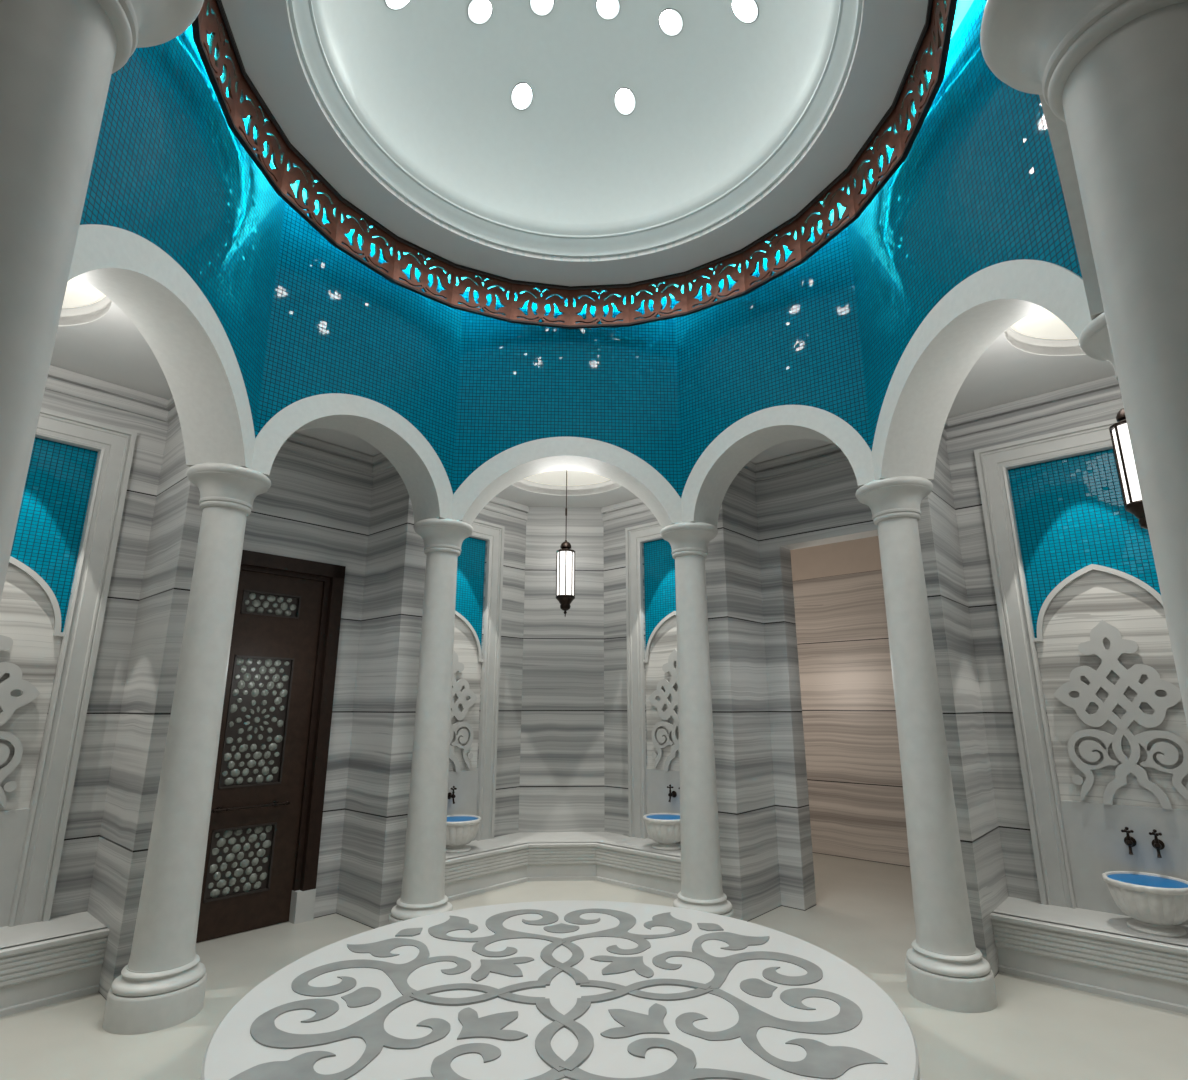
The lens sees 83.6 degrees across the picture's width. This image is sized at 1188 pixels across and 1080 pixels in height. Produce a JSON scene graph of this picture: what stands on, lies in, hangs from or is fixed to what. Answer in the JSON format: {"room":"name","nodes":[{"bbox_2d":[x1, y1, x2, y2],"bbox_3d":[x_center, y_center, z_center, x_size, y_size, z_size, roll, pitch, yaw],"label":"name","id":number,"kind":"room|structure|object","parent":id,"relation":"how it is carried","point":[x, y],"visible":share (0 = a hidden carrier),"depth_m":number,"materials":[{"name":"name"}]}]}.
{"room":"spa","nodes":[
{"label":"spa","id":0,"kind":"room"},
{"bbox_2d":[29,389,168,917],"bbox_3d":[-3.949,0.700,4.202,0.182,3.963,2.072,-12,-19,40],"label":"wall","id":1,"kind":"structure","parent":0,"point":[82,833],"depth_m":4.67,"materials":[{"name":"stone"}]},
{"bbox_2d":[0,808,29,926],"bbox_3d":[-3.892,1.964,3.864,0.073,0.672,0.848,-12,-19,40],"label":"backsplash","id":2,"kind":"structure","parent":1,"relation":"attached to","point":[13,823],"depth_m":4.12,"materials":[{"name":"white stone"}]},
{"bbox_2d":[0,408,136,926],"bbox_3d":[-3.880,0.692,4.172,0.154,3.290,1.226,-12,-19,40],"label":"decorative wall panel","id":3,"kind":"object","parent":1,"relation":"attached to","point":[34,603],"visible":0.97,"depth_m":4.43,"materials":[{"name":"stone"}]},
{"bbox_2d":[45,365,177,422],"bbox_3d":[-3.644,-1.226,4.311,0.756,0.175,1.813,-12,-19,40],"label":"crown molding","id":4,"kind":"structure","parent":1,"relation":"attached to","point":[63,381],"depth_m":4.90,"materials":[{"name":"stone"}]},
{"bbox_2d":[87,416,202,999],"bbox_3d":[-2.974,0.804,4.618,0.812,3.963,0.259,-12,-19,40],"label":"wall","id":5,"kind":"structure","parent":0,"point":[139,749],"depth_m":4.35,"materials":[{"name":"stone"}]},
{"bbox_2d":[80,24,285,432],"bbox_3d":[-2.366,-1.846,3.679,0.358,1.967,2.218,1,-14,-3],"label":"wall","id":6,"kind":"structure","parent":0,"point":[169,170],"depth_m":3.60,"materials":[{"name":"teal tile"}]},
{"bbox_2d":[68,224,254,468],"bbox_3d":[-2.361,-1.055,3.481,0.367,0.760,2.218,1,-14,-3],"label":"stone arch","id":7,"kind":"object","parent":6,"relation":"attached to","point":[196,357],"visible":0.84,"depth_m":3.79,"materials":[{"name":"white stone"}]},
{"bbox_2d":[243,449,372,918],"bbox_3d":[-2.660,1.013,5.452,0.189,3.963,1.568,-12,-19,40],"label":"wall","id":8,"kind":"structure","parent":0,"point":[312,509],"depth_m":5.78,"materials":[{"name":"stone"}]},
{"bbox_2d":[196,550,345,942],"bbox_3d":[-2.664,1.533,5.254,0.174,2.857,1.131,-12,-19,40],"label":"door","id":9,"kind":"structure","parent":8,"relation":"in","point":[261,867],"depth_m":5.34,"materials":[{"name":"brown wood"}]},
{"bbox_2d":[280,432,392,474],"bbox_3d":[-2.347,-0.892,5.641,0.651,0.175,1.442,-12,-19,40],"label":"crown molding","id":10,"kind":"structure","parent":8,"relation":"attached to","point":[297,443],"depth_m":6.06,"materials":[{"name":"stone"}]},
{"bbox_2d":[255,194,463,491],"bbox_3d":[-1.841,-1.437,5.311,0.358,1.968,1.893,-12,-19,40],"label":"wall","id":11,"kind":"structure","parent":0,"point":[337,325],"depth_m":5.11,"materials":[{"name":"teal tile"}]},
{"bbox_2d":[251,393,452,523],"bbox_3d":[-1.838,-0.661,5.114,0.367,0.788,1.893,-12,-19,40],"label":"stone arch","id":12,"kind":"object","parent":11,"relation":"attached to","point":[421,470],"visible":0.88,"depth_m":5.21,"materials":[{"name":"white stone"}]},
{"bbox_2d":[336,466,426,928],"bbox_3d":[-1.840,1.112,5.848,0.812,3.963,0.259,-12,-19,40],"label":"wall","id":13,"kind":"structure","parent":0,"point":[385,698],"depth_m":5.56,"materials":[{"name":"stone"}]},
{"bbox_2d":[472,509,525,836],"bbox_3d":[-1.522,1.359,6.834,0.182,3.963,2.072,-12,-19,40],"label":"wall","id":14,"kind":"structure","parent":0,"point":[512,623],"depth_m":7.35,"materials":[{"name":"stone"}]},
{"bbox_2d":[446,770,477,845],"bbox_3d":[-1.494,2.615,6.463,0.073,0.672,0.848,-12,-19,40],"label":"basin","id":15,"kind":"structure","parent":14,"relation":"attached to","point":[466,782],"depth_m":6.65,"materials":[{"name":"white stone"}]},
{"bbox_2d":[446,519,504,845],"bbox_3d":[-1.483,1.343,6.771,0.154,3.290,1.226,-12,-19,40],"label":"niche","id":16,"kind":"object","parent":14,"relation":"attached to","point":[475,793],"visible":0.42,"depth_m":6.99,"materials":[{"name":"stone"}]},
{"bbox_2d":[448,786,456,803],"bbox_3d":[-1.384,2.488,6.490,0.098,0.167,0.065,-12,-19,40],"label":"tap","id":17,"kind":"object","parent":16,"relation":"attached to","point":[450,795],"visible":0.98,"depth_m":6.48,"materials":[{"name":"brown metal"}]},
{"bbox_2d":[483,496,528,519],"bbox_3d":[-1.129,-0.542,7.039,0.756,0.175,1.813,-12,-19,40],"label":"crown molding","id":18,"kind":"structure","parent":14,"relation":"attached to","point":[496,504],"depth_m":7.69,"materials":[{"name":"stone"}]},
{"bbox_2d":[518,506,604,831],"bbox_3d":[-0.349,1.540,7.557,0.921,3.963,0.112,1,-14,-3],"label":"wall","id":19,"kind":"structure","parent":0,"point":[561,789],"depth_m":7.49,"materials":[{"name":"stone"}]},
{"bbox_2d":[453,291,680,497],"bbox_3d":[-0.227,-1.265,5.998,2.218,1.967,0.358,1,-14,-3],"label":"wall","id":20,"kind":"structure","parent":0,"point":[519,383],"depth_m":5.83,"materials":[{"name":"teal tile"}]},
{"bbox_2d":[452,437,681,528],"bbox_3d":[-0.227,-0.476,5.796,2.218,0.760,0.367,1,-14,-3],"label":"stone arch","id":21,"kind":"object","parent":20,"relation":"attached to","point":[514,464],"visible":0.97,"depth_m":5.68,"materials":[{"name":"white stone"}]},
{"bbox_2d":[321,0,831,223],"bbox_3d":[-0.101,-3.408,4.200,2.984,0.840,2.984,2,-14,-6],"label":"ceiling","id":22,"kind":"structure","parent":0,"point":[439,83],"depth_m":4.91,"materials":[{"name":"paint"}]},
{"bbox_2d":[385,0,410,9],"bbox_3d":[-1.253,-3.501,4.267,0.168,0.122,0.168,1,-14,-3],"label":"recessed light","id":23,"kind":"object","parent":22,"relation":"in","point":[392,4],"visible":1,"depth_m":4.31,"materials":[{"name":"white"}]},
{"bbox_2d":[467,0,491,23],"bbox_3d":[-0.782,-3.633,4.558,0.168,0.060,0.168,1,-14,-3],"label":"recessed light","id":24,"kind":"object","parent":22,"relation":"in","point":[479,11],"visible":1,"depth_m":4.56,"materials":[{"name":"white"}]},
{"bbox_2d":[511,82,532,109],"bbox_3d":[-0.552,-3.400,5.093,0.168,0.088,0.168,1,-14,-3],"label":"recessed light","id":25,"kind":"object","parent":22,"relation":"in","point":[522,93],"visible":1,"depth_m":5.09,"materials":[{"name":"white"}]},
{"bbox_2d":[530,0,553,15],"bbox_3d":[-0.359,-3.710,4.585,0.168,0.032,0.168,1,-14,-3],"label":"recessed light","id":26,"kind":"object","parent":22,"relation":"in","point":[539,7],"visible":1,"depth_m":4.61,"materials":[{"name":"white"}]},
{"bbox_2d":[596,0,619,19],"bbox_3d":[0.097,-3.705,4.612,0.168,0.031,0.168,1,-14,-3],"label":"recessed light","id":27,"kind":"object","parent":22,"relation":"in","point":[606,9],"visible":1,"depth_m":4.62,"materials":[{"name":"white glass"}]},
{"bbox_2d":[614,87,635,114],"bbox_3d":[0.239,-3.391,5.138,0.168,0.087,0.168,1,-14,-3],"label":"recessed light","id":28,"kind":"object","parent":22,"relation":"in","point":[624,98],"visible":1,"depth_m":5.14,"materials":[{"name":"white glass"}]},
{"bbox_2d":[659,8,682,35],"bbox_3d":[0.537,-3.613,4.638,0.168,0.060,0.168,1,-14,-3],"label":"recessed light","id":29,"kind":"object","parent":22,"relation":"in","point":[670,20],"visible":1,"depth_m":4.63,"materials":[{"name":"white glass"}]},
{"bbox_2d":[732,0,758,23],"bbox_3d":[0.995,-3.504,4.381,0.168,0.111,0.168,1,-14,-3],"label":"recessed light","id":30,"kind":"object","parent":22,"relation":"in","point":[745,11],"visible":1,"depth_m":4.39,"materials":[{"name":"white glass"}]},
{"bbox_2d":[50,301,1114,507],"bbox_3d":[-0.140,-1.330,4.400,14.000,0.070,12.600,1,-14,-3],"label":"ceiling","id":31,"kind":"structure","parent":0,"point":[109,347],"depth_m":4.78,"materials":[{"name":"paint"}]},
{"bbox_2d":[58,277,111,324],"bbox_3d":[-3.386,-1.571,3.551,1.344,0.112,1.344,1,-14,-3],"label":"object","id":32,"kind":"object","parent":31,"relation":"attached to","point":[80,298],"depth_m":4.10,"materials":[{"name":"paint"}]},
{"bbox_2d":[62,277,105,307],"bbox_3d":[-3.386,-1.619,3.563,1.316,0.014,1.316,1,-14,-3],"label":"light","id":33,"kind":"object","parent":32,"relation":"on","point":[78,294],"depth_m":4.06,"materials":[{"name":"white"}]},
{"bbox_2d":[513,470,620,494],"bbox_3d":[-0.284,-0.728,6.915,1.344,0.112,1.344,1,-14,-3],"label":"trim","id":34,"kind":"structure","parent":31,"relation":"attached to","point":[576,480],"depth_m":7.39,"materials":[{"name":"paint"}]},
{"bbox_2d":[556,470,574,616],"bbox_3d":[-0.284,-0.008,6.735,0.196,1.589,0.196,1,-14,-3],"label":"lantern","id":35,"kind":"object","parent":34,"relation":"hanging from","point":[565,557],"visible":0.94,"depth_m":6.59,"materials":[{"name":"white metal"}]},
{"bbox_2d":[524,470,609,485],"bbox_3d":[-0.284,-0.776,6.927,1.316,0.014,1.316,1,-14,-3],"label":"light","id":36,"kind":"object","parent":34,"relation":"on","point":[552,478],"depth_m":7.33,"materials":[{"name":"white"}]},
{"bbox_2d":[1004,308,1083,354],"bbox_3d":[3.184,-1.482,3.906,1.344,0.112,1.344,1,-14,-3],"label":"trim","id":37,"kind":"structure","parent":31,"relation":"attached to","point":[1041,327],"depth_m":4.45,"materials":[{"name":"paint"}]},
{"bbox_2d":[1010,308,1076,338],"bbox_3d":[3.184,-1.530,3.918,1.316,0.014,1.316,1,-14,-3],"label":"light","id":38,"kind":"object","parent":37,"relation":"on","point":[1040,324],"depth_m":4.40,"materials":[{"name":"white"}]},
{"bbox_2d":[1109,408,1147,528],"bbox_3d":[2.974,-0.765,3.714,0.196,1.589,0.196,1,-14,-3],"label":"lantern","id":39,"kind":"object","parent":37,"relation":"hanging from","point":[1119,433],"visible":0.28,"depth_m":3.61,"materials":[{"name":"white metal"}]},
{"bbox_2d":[208,0,973,297],"bbox_3d":[-0.101,-2.763,4.038,5.018,0.042,5.018,1,-14,-3],"label":"ceiling","id":40,"kind":"structure","parent":0,"point":[890,31],"depth_m":4.53,"materials":[{"name":"paint"}]},
{"bbox_2d":[287,0,862,261],"bbox_3d":[-0.101,-2.871,4.066,3.240,0.266,3.240,1,-14,-3],"label":"ceiling molding","id":41,"kind":"structure","parent":40,"relation":"attached to","point":[334,91],"depth_m":4.85,"materials":[{"name":"paint"}]},
{"bbox_2d":[192,0,957,328],"bbox_3d":[-0.101,-2.546,3.984,4.118,0.396,4.118,1,-14,-3],"label":"ring","id":42,"kind":"object","parent":40,"relation":"attached to","point":[930,53],"depth_m":4.88,"materials":[{"name":"brown wood"}]},
{"bbox_2d":[0,853,1187,1079],"bbox_3d":[-0.140,2.590,3.418,14.000,0.084,12.600,1,-14,-3],"label":"floor","id":43,"kind":"structure","parent":0,"point":[862,914],"depth_m":3.66,"materials":[{"name":"beige stone"}]},
{"bbox_2d":[0,911,109,1016],"bbox_3d":[-3.672,2.167,2.599,1.668,0.337,3.485,1,-14,-3],"label":"bench","id":44,"kind":"object","parent":43,"relation":"on","point":[61,958],"visible":1,"depth_m":3.83,"materials":[{"name":"white stone"}]},
{"bbox_2d":[0,0,203,601],"bbox_3d":[-1.023,0.300,0.891,0.495,3.129,0.495,4,-15,-15],"label":"marble column","id":45,"kind":"structure","parent":43,"relation":"on","point":[58,58],"depth_m":1.09,"materials":[{"name":"white stone"}]},
{"bbox_2d":[103,463,270,1034],"bbox_3d":[-2.410,1.085,4.025,0.495,3.129,0.495,4,-15,-15],"label":"marble column","id":46,"kind":"structure","parent":43,"relation":"on","point":[162,985],"depth_m":3.84,"materials":[{"name":"white stone"}]},
{"bbox_2d":[388,518,472,924],"bbox_3d":[-1.273,1.394,5.257,0.495,3.129,0.495,-2,-14,9],"label":"marble column","id":47,"kind":"structure","parent":43,"relation":"on","point":[423,882],"depth_m":5.12,"materials":[{"name":"white stone"}]},
{"bbox_2d":[200,900,919,1079],"bbox_3d":[-0.115,2.153,2.806,2.732,0.465,2.732,3,-14,-13],"label":"raised platform","id":48,"kind":"object","parent":43,"relation":"on","point":[565,989],"visible":1,"depth_m":2.68,"materials":[{"name":"white stone"}]},
{"bbox_2d":[444,832,680,901],"bbox_3d":[-0.300,3.083,6.255,3.485,0.337,1.668,1,-14,-3],"label":"bench","id":49,"kind":"object","parent":43,"relation":"on","point":[498,862],"visible":0.71,"depth_m":6.33,"materials":[{"name":"white stone"}]},
{"bbox_2d":[446,815,480,852],"bbox_3d":[-1.290,2.760,6.238,0.446,0.280,0.451,-12,-19,40],"label":"basin","id":50,"kind":"object","parent":49,"relation":"on","point":[461,830],"visible":0.73,"depth_m":6.11,"materials":[{"name":"stone"}]},
{"bbox_2d":[643,813,680,850],"bbox_3d":[0.695,2.787,6.345,0.451,0.280,0.446,-12,-19,40],"label":"basin","id":51,"kind":"object","parent":49,"relation":"on","point":[663,828],"visible":0.84,"depth_m":6.21,"materials":[{"name":"stone"}]},
{"bbox_2d":[660,522,733,917],"bbox_3d":[0.821,1.423,5.370,0.495,3.129,0.495,4,-15,-15],"label":"marble column","id":52,"kind":"structure","parent":43,"relation":"on","point":[701,875],"depth_m":5.24,"materials":[{"name":"white stone"}]},
{"bbox_2d":[855,476,996,1012],"bbox_3d":[2.091,1.146,4.268,0.495,3.129,0.495,-2,-14,9],"label":"marble column","id":53,"kind":"structure","parent":43,"relation":"on","point":[945,968],"depth_m":4.08,"materials":[{"name":"white stone"}]},
{"bbox_2d":[980,0,1187,728],"bbox_3d":[1.085,0.329,1.005,0.495,3.129,0.495,4,-15,-15],"label":"marble column","id":54,"kind":"structure","parent":43,"relation":"on","point":[1115,72],"depth_m":1.20,"materials":[{"name":"white stone"}]},
{"bbox_2d":[991,897,1187,1014],"bbox_3d":[3.469,2.264,2.984,1.668,0.337,3.485,1,-14,-3],"label":"bench","id":55,"kind":"object","parent":43,"relation":"on","point":[1096,952],"visible":0.99,"depth_m":3.98,"materials":[{"name":"white stone"}]},
{"bbox_2d":[1102,871,1187,937],"bbox_3d":[3.374,2.205,4.019,0.451,0.280,0.446,-12,-19,40],"label":"basin","id":56,"kind":"object","parent":55,"relation":"on","point":[1156,904],"visible":1,"depth_m":3.92,"materials":[{"name":"stone"}]},
{"bbox_2d":[1079,312,1118,381],"bbox_3d":[2.208,0.637,2.236,0.495,3.129,0.495,4,-15,-15],"label":"marble column","id":57,"kind":"structure","parent":43,"relation":"on","point":[1094,340],"depth_m":2.65,"materials":[{"name":"white stone"}]},
{"bbox_2d":[603,511,659,834],"bbox_3d":[0.899,1.392,6.965,2.072,3.963,0.182,-12,-19,40],"label":"wall","id":58,"kind":"structure","parent":0,"point":[616,804],"depth_m":7.41,"materials":[{"name":"stone"}]},
{"bbox_2d":[601,498,649,521],"bbox_3d":[0.537,-0.520,7.129,1.813,0.175,0.756,-12,-19,40],"label":"crown molding","id":59,"kind":"structure","parent":58,"relation":"attached to","point":[634,506],"depth_m":7.75,"materials":[{"name":"stone"}]},
{"bbox_2d":[625,521,680,843],"bbox_3d":[0.868,1.374,6.898,1.226,3.290,0.154,-12,-19,40],"label":"decorative wall panel","id":60,"kind":"object","parent":58,"relation":"attached to","point":[648,792],"visible":0.44,"depth_m":7.07,"materials":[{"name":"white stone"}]},
{"bbox_2d":[667,784,676,801],"bbox_3d":[0.769,2.517,6.606,0.065,0.167,0.098,-12,-19,40],"label":"tap","id":61,"kind":"object","parent":60,"relation":"attached to","point":[673,794],"visible":1,"depth_m":6.60,"materials":[{"name":"brown metal"}]},
{"bbox_2d":[646,769,680,843],"bbox_3d":[0.878,2.647,6.591,0.848,0.672,0.073,-12,-19,40],"label":"backsplash","id":62,"kind":"structure","parent":58,"relation":"attached to","point":[657,781],"depth_m":6.74,"materials":[{"name":"white stone"}]},
{"bbox_2d":[705,474,780,921],"bbox_3d":[1.328,1.155,6.019,0.259,3.963,0.812,-12,-19,40],"label":"wall","id":63,"kind":"structure","parent":0,"point":[738,669],"depth_m":5.72,"materials":[{"name":"stone"}]},
{"bbox_2d":[675,218,871,496],"bbox_3d":[1.456,-1.392,5.489,1.893,1.968,0.358,-12,-19,40],"label":"wall","id":64,"kind":"structure","parent":0,"point":[793,339],"depth_m":5.30,"materials":[{"name":"teal tile"}]},
{"bbox_2d":[681,405,874,526],"bbox_3d":[1.453,-0.616,5.292,1.893,0.788,0.367,-12,-19,40],"label":"stone arch","id":65,"kind":"object","parent":64,"relation":"attached to","point":[710,478],"visible":0.88,"depth_m":5.37,"materials":[{"name":"white stone"}]},
{"bbox_2d":[755,459,877,910],"bbox_3d":[2.200,1.082,5.727,1.568,3.963,0.224,-12,-19,40],"label":"wall","id":66,"kind":"structure","parent":0,"point":[816,506],"depth_m":6.00,"materials":[{"name":"stone"}]},
{"bbox_2d":[738,444,846,481],"bbox_3d":[1.908,-0.835,5.871,1.442,0.175,0.651,-12,-19,40],"label":"crown molding","id":67,"kind":"structure","parent":66,"relation":"attached to","point":[831,453],"depth_m":6.28,"materials":[{"name":"stone"}]},
{"bbox_2d":[790,536,909,866],"bbox_3d":[3.424,1.516,7.462,6.160,3.963,0.112,-12,-19,40],"label":"wall","id":68,"kind":"structure","parent":0,"point":[856,796],"depth_m":7.72,"materials":[{"name":"stone"}]},
{"bbox_2d":[918,436,1008,977],"bbox_3d":[2.596,0.879,4.919,0.259,3.963,0.812,-12,-19,40],"label":"wall","id":69,"kind":"structure","parent":0,"point":[958,680],"depth_m":4.64,"materials":[{"name":"stone"}]},
{"bbox_2d":[847,0,1081,446],"bbox_3d":[2.163,-1.784,3.923,0.358,1.967,2.218,1,-14,-3],"label":"wall","id":70,"kind":"structure","parent":0,"point":[978,187],"depth_m":3.67,"materials":[{"name":"teal tile"}]},
{"bbox_2d":[872,259,1091,480],"bbox_3d":[2.159,-0.994,3.725,0.367,0.760,2.218,1,-14,-3],"label":"stone arch","id":71,"kind":"object","parent":70,"relation":"attached to","point":[925,383],"visible":0.84,"depth_m":3.93,"materials":[{"name":"white stone"}]},
{"bbox_2d":[946,398,1123,901],"bbox_3d":[3.612,0.802,4.611,2.072,3.963,0.182,-12,-19,40],"label":"wall","id":72,"kind":"structure","parent":0,"point":[1011,806],"depth_m":5.01,"materials":[{"name":"stone"}]},
{"bbox_2d":[942,375,1121,439],"bbox_3d":[3.349,-1.131,4.689,1.813,0.175,0.756,-12,-19,40],"label":"crown molding","id":73,"kind":"structure","parent":72,"relation":"attached to","point":[1106,389],"depth_m":5.11,"materials":[{"name":"stone"}]},
{"bbox_2d":[974,419,1187,925],"bbox_3d":[3.547,0.792,4.572,1.226,3.290,0.154,-12,-19,40],"label":"decorative wall panel","id":74,"kind":"object","parent":72,"relation":"attached to","point":[1118,729],"visible":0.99,"depth_m":4.62,"materials":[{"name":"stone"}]},
{"bbox_2d":[1121,827,1136,854],"bbox_3d":[3.448,1.934,4.281,0.065,0.167,0.098,-12,-19,40],"label":"tap","id":75,"kind":"object","parent":74,"relation":"attached to","point":[1129,841],"visible":1,"depth_m":4.27,"materials":[{"name":"brown metal"}]},
{"bbox_2d":[1149,829,1164,857],"bbox_3d":[3.552,1.911,4.190,0.065,0.167,0.098,-12,-19,40],"label":"tap","id":76,"kind":"object","parent":74,"relation":"attached to","point":[1157,844],"visible":1,"depth_m":4.18,"materials":[{"name":"brown metal"}]},
{"bbox_2d":[1060,800,1187,925],"bbox_3d":[3.557,2.064,4.266,0.848,0.672,0.073,-12,-19,40],"label":"backsplash","id":77,"kind":"structure","parent":72,"relation":"attached to","point":[1096,845],"depth_m":4.36,"materials":[{"name":"white stone"}]},
{"bbox_3d":[1.639,-2.193,2.291,0.358,1.968,1.893,-12,-19,40],"label":"wall","id":78,"kind":"structure","parent":0,"visible":0},
{"bbox_2d":[1039,95,1103,319],"bbox_3d":[1.636,-1.416,2.099,0.367,0.788,1.893,-12,-19,40],"label":"stone arch","id":79,"kind":"object","parent":78,"relation":"attached to","point":[1057,129],"visible":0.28,"depth_m":2.57,"materials":[{"name":"white stone"}]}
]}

